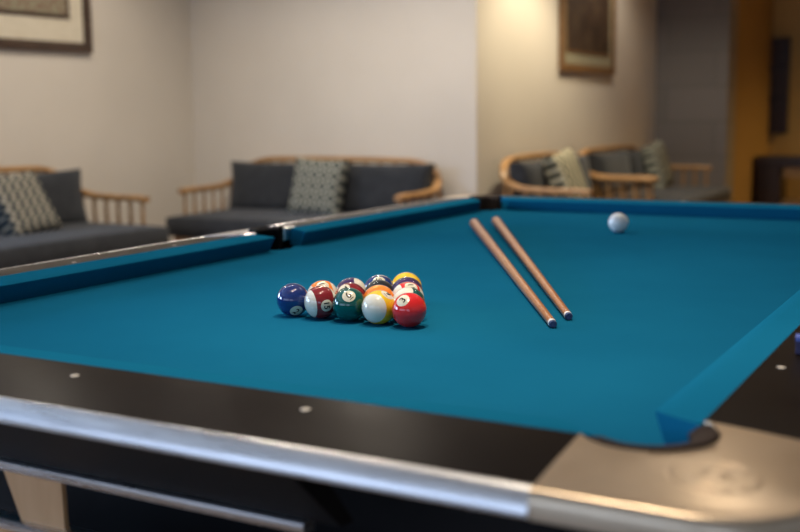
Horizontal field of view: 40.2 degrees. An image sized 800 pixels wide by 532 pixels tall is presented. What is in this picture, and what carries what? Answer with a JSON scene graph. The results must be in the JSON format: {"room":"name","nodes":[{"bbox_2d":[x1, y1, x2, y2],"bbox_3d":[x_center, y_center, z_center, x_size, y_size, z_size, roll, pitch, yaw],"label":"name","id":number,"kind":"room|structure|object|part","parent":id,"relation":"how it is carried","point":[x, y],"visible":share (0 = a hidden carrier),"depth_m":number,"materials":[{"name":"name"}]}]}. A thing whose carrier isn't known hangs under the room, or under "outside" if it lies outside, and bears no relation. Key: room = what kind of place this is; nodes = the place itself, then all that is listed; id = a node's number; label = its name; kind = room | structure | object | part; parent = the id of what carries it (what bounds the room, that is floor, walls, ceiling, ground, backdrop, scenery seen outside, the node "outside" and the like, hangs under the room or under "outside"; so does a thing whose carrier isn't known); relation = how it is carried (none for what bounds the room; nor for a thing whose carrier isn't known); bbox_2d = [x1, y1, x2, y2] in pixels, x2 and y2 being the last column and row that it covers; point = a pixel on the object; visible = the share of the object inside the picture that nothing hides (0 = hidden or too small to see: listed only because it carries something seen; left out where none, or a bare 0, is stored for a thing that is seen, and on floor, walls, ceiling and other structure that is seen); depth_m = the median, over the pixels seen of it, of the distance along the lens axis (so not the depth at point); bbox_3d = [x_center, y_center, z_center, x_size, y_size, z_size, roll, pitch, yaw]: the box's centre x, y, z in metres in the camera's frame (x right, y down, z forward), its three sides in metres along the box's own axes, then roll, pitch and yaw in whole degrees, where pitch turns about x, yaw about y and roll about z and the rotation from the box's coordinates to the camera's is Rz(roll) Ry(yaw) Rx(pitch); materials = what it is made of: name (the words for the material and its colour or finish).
{"room":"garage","nodes":[
{"label":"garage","id":0,"kind":"room"},
{"bbox_2d":[0,0,196,241],"bbox_3d":[-4.261,-0.825,3.983,0.200,2.900,10.500,4,9,29],"label":"wall","id":1,"kind":"structure","parent":0,"point":[120,113],"depth_m":7.78,"materials":[{"name":"beige paint"}]},
{"bbox_2d":[0,0,92,53],"bbox_3d":[-2.430,-1.803,6.922,0.032,0.850,1.250,4,9,29],"label":"framed picture","id":2,"kind":"object","parent":1,"relation":"attached to","point":[37,25],"visible":1,"depth_m":7.16},
{"bbox_2d":[0,0,65,14],"bbox_3d":[-2.429,-1.803,6.921,0.002,0.360,0.820,4,9,29],"label":"artwork","id":3,"kind":"object","parent":2,"relation":"attached to","point":[13,7],"depth_m":7.05},
{"bbox_2d":[189,0,476,212],"bbox_3d":[-0.590,-1.432,8.015,2.629,2.900,0.200,4,9,29],"label":"wall","id":4,"kind":"structure","parent":0,"point":[352,78],"depth_m":7.84,"materials":[{"name":"beige paint"}]},
{"bbox_2d":[476,0,656,195],"bbox_3d":[1.527,-1.636,9.296,0.200,2.900,4.529,4,9,29],"label":"wall","id":5,"kind":"structure","parent":0,"point":[525,105],"depth_m":8.38,"materials":[{"name":"beige paint"}]},
{"bbox_2d":[558,0,616,74],"bbox_3d":[1.571,-2.185,9.069,0.032,1.150,1.320,4,9,29],"label":"framed picture","id":6,"kind":"object","parent":5,"relation":"attached to","point":[587,28],"visible":1,"depth_m":9.07},
{"bbox_2d":[567,0,609,54],"bbox_3d":[1.572,-2.185,9.068,0.002,0.810,1.020,4,9,29],"label":"artwork","id":7,"kind":"object","parent":6,"relation":"attached to","point":[588,21],"depth_m":9.08},
{"bbox_2d":[654,0,738,201],"bbox_3d":[2.944,-1.874,10.880,0.709,2.900,0.350,4,9,29],"label":"wall pier","id":8,"kind":"object","parent":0,"point":[696,46],"visible":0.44,"depth_m":10.73,"materials":[{"name":"grey paint"}]},
{"bbox_2d":[732,0,773,202],"bbox_3d":[3.684,-1.993,11.673,0.200,2.900,1.769,4,9,29],"label":"wall","id":9,"kind":"structure","parent":0,"point":[755,17],"depth_m":11.55,"materials":[{"name":"brown paint"}]},
{"bbox_2d":[768,0,799,198],"bbox_3d":[6.622,-1.955,11.159,5.830,2.900,0.199,4,9,29],"label":"wall","id":10,"kind":"structure","parent":0,"point":[786,13],"depth_m":12.29,"materials":[{"name":"paint"}]},
{"bbox_2d":[767,37,790,132],"bbox_3d":[4.253,-2.031,12.311,0.236,1.055,0.100,4,9,29],"label":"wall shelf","id":11,"kind":"object","parent":10,"relation":"attached to","point":[781,47],"visible":0.81,"depth_m":12.31,"materials":[{"name":"black wood"}]},
{"bbox_3d":[1.169,0.502,4.873,8.970,0.100,17.000,4,9,29],"label":"floor","id":12,"kind":"structure","parent":0,"visible":0},
{"bbox_2d":[0,166,168,268],"bbox_3d":[-2.305,-0.132,6.326,0.888,0.833,1.964,4,9,29],"label":"sofa","id":13,"kind":"object","parent":12,"relation":"on","point":[77,236],"visible":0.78,"depth_m":6.70,"materials":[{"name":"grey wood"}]},
{"bbox_2d":[0,170,61,235],"bbox_3d":[-2.251,-0.355,6.483,0.266,0.406,0.431,3,9,26],"label":"throw pillow","id":14,"kind":"object","parent":13,"relation":"on","point":[25,208],"visible":0.84,"depth_m":6.42,"materials":[{"name":"beige fabric"}]},
{"bbox_2d":[0,168,87,223],"bbox_3d":[-2.329,-0.399,6.822,0.202,0.374,0.930,4,9,29],"label":"cushion","id":15,"kind":"object","parent":13,"relation":"on","point":[63,190],"depth_m":6.99,"materials":[{"name":"grey fabric"}]},
{"bbox_3d":[-2.389,-0.428,6.330,0.704,0.246,1.964,4,9,29],"label":"bent rail","id":16,"kind":"part","parent":13,"relation":"part of","materials":[{"name":"brown wood"}]},
{"bbox_2d":[0,222,168,268],"bbox_3d":[-2.293,-0.092,6.325,0.860,0.170,1.870,4,9,29],"label":"seat cushion","id":17,"kind":"object","parent":13,"relation":"on","point":[74,239],"depth_m":6.34,"materials":[{"name":"grey fabric"}]},
{"bbox_2d":[166,156,441,240],"bbox_3d":[-0.649,-0.318,7.515,1.814,0.833,0.888,4,9,29],"label":"sofa","id":18,"kind":"object","parent":12,"relation":"on","point":[260,191],"visible":0.52,"depth_m":7.51,"materials":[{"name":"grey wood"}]},
{"bbox_2d":[166,208,350,237],"bbox_3d":[-0.655,-0.277,7.509,1.720,0.170,0.860,4,9,29],"label":"seat cushion","id":19,"kind":"object","parent":18,"relation":"on","point":[204,223],"depth_m":7.42,"materials":[{"name":"grey fabric"}]},
{"bbox_2d":[229,161,295,209],"bbox_3d":[-0.876,-0.570,7.927,0.855,0.374,0.202,4,9,29],"label":"cushion","id":20,"kind":"object","parent":18,"relation":"on","point":[254,184],"depth_m":7.90,"materials":[{"name":"grey fabric"}]},
{"bbox_3d":[-0.607,-0.620,7.554,1.814,0.246,0.704,4,9,29],"label":"bent rail","id":21,"kind":"part","parent":18,"relation":"part of","materials":[{"name":"brown wood"}]},
{"bbox_2d":[287,157,349,214],"bbox_3d":[-0.560,-0.535,7.504,0.424,0.422,0.219,4,9,31],"label":"throw pillow","id":22,"kind":"object","parent":18,"relation":"on","point":[318,187],"visible":0.85,"depth_m":7.42,"materials":[{"name":"beige fabric"}]},
{"bbox_2d":[342,164,435,211],"bbox_3d":[-0.156,-0.522,7.527,0.855,0.374,0.202,4,9,29],"label":"cushion","id":23,"kind":"object","parent":18,"relation":"on","point":[367,187],"depth_m":7.41,"materials":[{"name":"grey fabric"}]},
{"bbox_2d":[0,195,799,531],"bbox_3d":[0.278,0.363,2.542,1.733,0.842,2.956,4,9,29],"label":"pool table","id":24,"kind":"object","parent":12,"relation":"on","point":[166,386],"visible":0.98,"depth_m":1.40,"materials":[{"name":"teal fabric"}]},
{"bbox_3d":[-0.396,0.402,1.350,0.700,0.132,0.017,4,9,29],"label":"return panel","id":25,"kind":"part","parent":24,"relation":"part of","materials":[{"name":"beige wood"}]},
{"bbox_3d":[-0.399,0.331,1.337,0.700,0.012,0.025,4,9,29],"label":"return trim","id":26,"kind":"part","parent":24,"relation":"part of","materials":[{"name":"metal"}]},
{"bbox_3d":[-0.797,0.009,2.332,0.019,0.026,1.164,4,9,29],"label":"metal trim","id":27,"kind":"part","parent":24,"relation":"part of","materials":[{"name":"metal"}]},
{"bbox_3d":[-0.733,0.012,2.296,0.130,0.040,1.164,4,9,29],"label":"rail","id":28,"kind":"part","parent":24,"relation":"part of","materials":[{"name":"fabric"}]},
{"bbox_2d":[0,234,273,303],"bbox_3d":[-0.640,0.018,2.267,0.060,0.045,1.216,4,9,29],"label":"cushion","id":29,"kind":"object","parent":24,"relation":"on","point":[60,280],"depth_m":2.33,"materials":[{"name":"teal fabric"}]},
{"bbox_3d":[-0.397,0.255,1.323,0.688,0.017,0.022,4,9,29],"label":"trim","id":30,"kind":"part","parent":24,"relation":"part of","materials":[{"name":"wood"}]},
{"bbox_3d":[-0.399,-0.079,2.901,0.144,0.037,0.230,4,9,29],"label":"pocket plate","id":31,"kind":"part","parent":24,"relation":"part of","materials":[{"name":"metal"}]},
{"bbox_3d":[-0.443,0.161,1.220,1.265,0.026,0.019,4,9,29],"label":"metal trim","id":32,"kind":"part","parent":24,"relation":"part of","materials":[{"name":"metal"}]},
{"bbox_3d":[-0.407,0.150,1.283,1.266,0.040,0.130,4,9,29],"label":"rail","id":33,"kind":"part","parent":24,"relation":"part of","materials":[{"name":"laminate"}]},
{"bbox_2d":[277,283,307,315],"bbox_3d":[-0.185,0.058,1.891,0.057,0.057,0.057,-7,10,-36],"label":"ball","id":34,"kind":"object","parent":24,"relation":"on","point":[290,298],"visible":0.96,"depth_m":1.87,"materials":[{"name":"blue plastic"}]},
{"bbox_2d":[290,306,302,314],"bbox_3d":[-0.178,0.076,1.873,0.022,0.018,0.013,-3,8,-17],"label":"circle","id":35,"kind":"object","parent":34,"relation":"attached to","point":[294,310],"depth_m":1.87,"materials":[{"name":"white plastic"}]},
{"bbox_2d":[0,345,592,438],"bbox_3d":[-0.361,0.141,1.365,1.277,0.045,0.060,4,9,29],"label":"cushion","id":36,"kind":"object","parent":24,"relation":"on","point":[383,403],"depth_m":1.20,"materials":[{"name":"teal fabric"}]},
{"bbox_2d":[304,285,335,318],"bbox_3d":[-0.135,0.062,1.863,0.057,0.057,0.057,-6,9,-31],"label":"ball","id":37,"kind":"object","parent":24,"relation":"on","point":[318,300],"visible":0.93,"depth_m":1.84,"materials":[{"name":"red plastic"}]},
{"bbox_2d":[321,300,331,310],"bbox_3d":[-0.123,0.067,1.839,0.020,0.020,0.003,-4,9,-25],"label":"circle","id":38,"kind":"object","parent":37,"relation":"attached to","point":[326,305],"depth_m":1.84,"materials":[{"name":"white plastic"}]},
{"bbox_2d":[308,280,336,291],"bbox_3d":[-0.136,0.054,1.920,0.057,0.057,0.057,7,11,44],"label":"ball","id":39,"kind":"object","parent":24,"relation":"on","point":[322,282],"visible":0.24,"depth_m":1.91,"materials":[{"name":"orange plastic"}]},
{"bbox_2d":[316,282,328,286],"bbox_3d":[-0.134,0.035,1.901,0.021,0.014,0.019,4,9,29],"label":"circle","id":40,"kind":"object","parent":39,"relation":"on","point":[317,283],"depth_m":1.90,"materials":[{"name":"white plastic"}]},
{"bbox_2d":[332,288,364,321],"bbox_3d":[-0.085,0.065,1.835,0.057,0.057,0.057,-7,10,-38],"label":"ball","id":41,"kind":"object","parent":24,"relation":"on","point":[347,303],"visible":0.97,"depth_m":1.81,"materials":[{"name":"green plastic"}]},
{"bbox_2d":[342,291,355,301],"bbox_3d":[-0.085,0.050,1.814,0.021,0.016,0.017,4,9,29],"label":"circle","id":42,"kind":"object","parent":41,"relation":"on","point":[347,296],"depth_m":1.81,"materials":[{"name":"white plastic"}]},
{"bbox_2d":[335,282,364,294],"bbox_3d":[-0.086,0.057,1.892,0.057,0.057,0.057,-6,10,-35],"label":"ball","id":43,"kind":"object","parent":24,"relation":"on","point":[346,285],"visible":0.3,"depth_m":1.88,"materials":[{"name":"red plastic"}]},
{"bbox_2d":[338,284,349,291],"bbox_3d":[-0.096,0.040,1.875,0.022,0.015,0.016,4,9,29],"label":"circle","id":44,"kind":"object","parent":43,"relation":"on","point":[343,286],"depth_m":1.88,"materials":[{"name":"white plastic"}]},
{"bbox_2d":[337,278,365,288],"bbox_3d":[-0.086,0.049,1.949,0.057,0.057,0.057,-7,10,-38],"label":"ball","id":45,"kind":"object","parent":24,"relation":"on","point":[347,280],"visible":0.12,"depth_m":1.94,"materials":[{"name":"purple plastic"}]},
{"bbox_3d":[-0.134,-0.163,3.505,0.019,0.026,1.094,4,9,29],"label":"metal trim","id":46,"kind":"part","parent":24,"relation":"part of","materials":[{"name":"metal"}]},
{"bbox_3d":[-0.070,-0.160,3.470,0.130,0.040,1.094,4,9,29],"label":"rail","id":47,"kind":"part","parent":24,"relation":"part of","materials":[{"name":"fabric"}]},
{"bbox_2d":[362,290,393,324],"bbox_3d":[-0.035,0.068,1.808,0.057,0.057,0.057,-8,11,-41],"label":"ball","id":48,"kind":"object","parent":24,"relation":"on","point":[376,305],"visible":0.97,"depth_m":1.79,"materials":[{"name":"white plastic"}]},
{"bbox_2d":[381,291,392,298],"bbox_3d":[-0.021,0.048,1.798,0.018,0.013,0.022,4,9,29],"label":"circle","id":49,"kind":"object","parent":48,"relation":"on","point":[384,295],"depth_m":1.79,"materials":[{"name":"plastic"}]},
{"bbox_2d":[364,285,393,296],"bbox_3d":[-0.036,0.060,1.864,0.057,0.057,0.057,-7,10,-36],"label":"ball","id":50,"kind":"object","parent":24,"relation":"on","point":[375,287],"visible":0.05,"depth_m":1.85,"materials":[{"name":"orange plastic"}]},
{"bbox_2d":[364,280,393,291],"bbox_3d":[-0.036,0.052,1.921,0.057,0.057,0.057,7,11,42],"label":"ball","id":51,"kind":"object","parent":24,"relation":"on","point":[375,282],"visible":0.1,"depth_m":1.91,"materials":[{"name":"black plastic"}]},
{"bbox_2d":[365,275,392,285],"bbox_3d":[-0.037,0.044,1.978,0.057,0.057,0.057,-6,9,-32],"label":"ball","id":52,"kind":"object","parent":24,"relation":"on","point":[376,277],"visible":0.28,"depth_m":1.97,"materials":[{"name":"plastic"}]},
{"bbox_2d":[373,277,384,280],"bbox_3d":[-0.038,0.028,1.957,0.021,0.015,0.018,4,9,29],"label":"circle","id":53,"kind":"object","parent":52,"relation":"on","point":[374,278],"depth_m":1.96,"materials":[{"name":"white plastic"}]},
{"bbox_2d":[290,197,479,244],"bbox_3d":[0.003,-0.149,3.406,0.060,0.045,1.146,4,9,29],"label":"cushion","id":54,"kind":"object","parent":24,"relation":"on","point":[323,232],"depth_m":3.26,"materials":[{"name":"teal fabric"}]},
{"bbox_2d":[392,272,421,285],"bbox_3d":[0.012,0.040,2.006,0.057,0.057,0.057,-6,10,-34],"label":"ball","id":55,"kind":"object","parent":24,"relation":"on","point":[404,274],"visible":0.13,"depth_m":1.99,"materials":[{"name":"yellow plastic"}]},
{"bbox_2d":[392,277,422,290],"bbox_3d":[0.013,0.048,1.950,0.057,0.057,0.057,-6,9,-32],"label":"ball","id":56,"kind":"object","parent":24,"relation":"on","point":[403,279],"visible":0.12,"depth_m":1.94,"materials":[{"name":"purple plastic"}]},
{"bbox_2d":[393,282,423,295],"bbox_3d":[0.013,0.056,1.893,0.057,0.057,0.057,-6,10,-35],"label":"ball","id":57,"kind":"object","parent":24,"relation":"on","point":[404,284],"visible":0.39,"depth_m":1.88,"materials":[{"name":"white plastic"}]},
{"bbox_2d":[405,283,416,288],"bbox_3d":[0.019,0.036,1.876,0.020,0.013,0.021,4,9,29],"label":"circle","id":58,"kind":"object","parent":57,"relation":"on","point":[413,285],"depth_m":1.88,"materials":[{"name":"white plastic"}]},
{"bbox_2d":[393,287,424,300],"bbox_3d":[0.014,0.064,1.837,0.057,0.057,0.057,-6,10,-35],"label":"ball","id":59,"kind":"object","parent":24,"relation":"on","point":[405,289],"visible":0.16,"depth_m":1.82,"materials":[{"name":"white plastic"}]},
{"bbox_2d":[392,292,426,326],"bbox_3d":[0.015,0.072,1.780,0.057,0.057,0.057,-7,10,-40],"label":"ball","id":60,"kind":"object","parent":24,"relation":"on","point":[409,309],"visible":1,"depth_m":1.76,"materials":[{"name":"red plastic"}]},
{"bbox_2d":[397,295,408,305],"bbox_3d":[0.005,0.056,1.761,0.022,0.016,0.016,4,9,29],"label":"circle","id":61,"kind":"object","parent":60,"relation":"on","point":[402,300],"depth_m":1.76,"materials":[{"name":"white plastic"}]},
{"bbox_2d":[470,219,556,327],"bbox_3d":[0.235,-0.021,2.526,0.028,0.029,1.552,-1,8,-1],"label":"pool cue","id":62,"kind":"object","parent":24,"relation":"on","point":[475,224],"visible":1,"depth_m":2.27,"materials":[{"name":"brown wood"}]},
{"bbox_2d":[492,216,572,319],"bbox_3d":[0.288,-0.031,2.589,0.028,0.029,1.550,-1,8,1],"label":"pool cue","id":63,"kind":"object","parent":24,"relation":"on","point":[497,222],"visible":1,"depth_m":2.35,"materials":[{"name":"brown wood"}]},
{"bbox_2d":[608,213,628,232],"bbox_3d":[0.624,-0.124,3.124,0.057,0.057,0.057,4,9,29],"label":"cue ball","id":64,"kind":"object","parent":24,"relation":"on","point":[618,222],"visible":1,"depth_m":3.10,"materials":[{"name":"white plastic"}]},
{"bbox_2d":[501,196,799,219],"bbox_3d":[0.908,-0.189,3.611,1.277,0.045,0.060,4,9,29],"label":"cushion","id":65,"kind":"object","parent":24,"relation":"on","point":[717,210],"depth_m":3.63,"materials":[{"name":"teal fabric"}]},
{"bbox_3d":[0.954,-0.203,3.693,1.266,0.040,0.130,4,9,29],"label":"rail","id":66,"kind":"part","parent":24,"relation":"part of","materials":[{"name":"fabric"}]},
{"bbox_3d":[0.990,-0.211,3.756,1.265,0.026,0.019,4,9,29],"label":"metal trim","id":67,"kind":"part","parent":24,"relation":"part of","materials":[{"name":"metal"}]},
{"bbox_2d":[656,290,799,444],"bbox_3d":[0.561,0.097,1.600,0.060,0.045,1.216,4,9,29],"label":"cushion","id":68,"kind":"object","parent":24,"relation":"on","point":[704,401],"depth_m":1.25,"materials":[{"name":"teal fabric"}]},
{"bbox_3d":[0.634,0.103,1.536,0.130,0.040,1.164,4,9,29],"label":"rail","id":69,"kind":"part","parent":24,"relation":"part of","materials":[{"name":"laminate"}]},
{"bbox_2d":[795,334,799,353],"bbox_3d":[0.505,0.098,1.362,0.022,0.022,0.022,2,9,21],"label":"cube","id":70,"kind":"object","parent":24,"relation":"on","point":[797,348],"visible":1,"depth_m":1.35,"materials":[{"name":"blue"}]},
{"bbox_2d":[500,152,653,199],"bbox_3d":[1.362,-0.393,7.886,0.888,0.833,1.464,4,9,29],"label":"sofa","id":71,"kind":"object","parent":12,"relation":"on","point":[525,178],"visible":0.37,"depth_m":7.53,"materials":[{"name":"brown wood"}]},
{"bbox_2d":[509,160,552,196],"bbox_3d":[0.961,-0.561,7.712,0.202,0.374,0.680,4,9,29],"label":"cushion","id":72,"kind":"object","parent":71,"relation":"on","point":[528,174],"depth_m":7.45,"materials":[{"name":"grey fabric"}]},
{"bbox_2d":[542,148,590,197],"bbox_3d":[1.190,-0.602,7.780,0.241,0.468,0.478,3,9,27],"label":"throw pillow","id":73,"kind":"object","parent":71,"relation":"on","point":[562,170],"visible":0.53,"depth_m":7.62,"materials":[{"name":"beige fabric"}]},
{"bbox_2d":[576,154,591,197],"bbox_3d":[1.278,-0.643,8.274,0.202,0.374,0.680,4,9,29],"label":"cushion","id":74,"kind":"object","parent":71,"relation":"on","point":[583,161],"depth_m":8.37,"materials":[{"name":"grey fabric"}]},
{"bbox_2d":[578,145,730,201],"bbox_3d":[2.182,-0.605,9.337,0.888,0.833,1.764,4,9,29],"label":"sofa","id":75,"kind":"object","parent":12,"relation":"on","point":[625,162],"visible":0.52,"depth_m":9.11,"materials":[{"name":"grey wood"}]},
{"bbox_2d":[586,150,631,197],"bbox_3d":[1.744,-0.764,9.098,0.202,0.374,0.830,4,9,29],"label":"cushion","id":76,"kind":"object","parent":75,"relation":"on","point":[619,162],"depth_m":8.91,"materials":[{"name":"grey fabric"}]},
{"bbox_2d":[620,149,649,188],"bbox_3d":[2.134,-0.866,9.789,0.202,0.374,0.830,4,9,29],"label":"cushion","id":77,"kind":"object","parent":75,"relation":"on","point":[637,168],"depth_m":9.50,"materials":[{"name":"grey fabric"}]},
{"bbox_3d":[2.099,-0.901,9.341,0.704,0.246,1.764,4,9,29],"label":"bent rail","id":78,"kind":"part","parent":75,"relation":"part of","materials":[{"name":"brown wood"}]},
{"bbox_2d":[641,140,673,187],"bbox_3d":[2.292,-0.888,9.731,0.219,0.454,0.458,3,9,27],"label":"throw pillow","id":79,"kind":"object","parent":75,"relation":"on","point":[655,159],"visible":0.87,"depth_m":9.58,"materials":[{"name":"beige fabric"}]},
{"bbox_2d":[602,185,730,201],"bbox_3d":[2.195,-0.566,9.336,0.860,0.170,1.670,4,9,29],"label":"seat cushion","id":80,"kind":"object","parent":75,"relation":"on","point":[671,192],"depth_m":9.12,"materials":[{"name":"grey fabric"}]},
{"bbox_2d":[755,155,799,203],"bbox_3d":[4.967,-0.821,11.379,2.400,0.630,0.420,4,9,29],"label":"console table","id":81,"kind":"object","parent":12,"relation":"on","point":[773,171],"visible":0.81,"depth_m":11.70,"materials":[{"name":"brown wood"}]},
{"bbox_3d":[4.043,-0.827,11.901,0.240,0.519,0.380,4,9,29],"label":"leg","id":82,"kind":"part","parent":81,"relation":"part of","materials":[{"name":"black wood"}]},
{"bbox_2d":[781,198,799,203],"bbox_3d":[5.049,-0.646,11.382,2.020,0.040,0.340,4,9,29],"label":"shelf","id":83,"kind":"object","parent":81,"relation":"attached to","point":[783,200],"depth_m":11.71,"materials":[{"name":"brown wood"}]}
]}

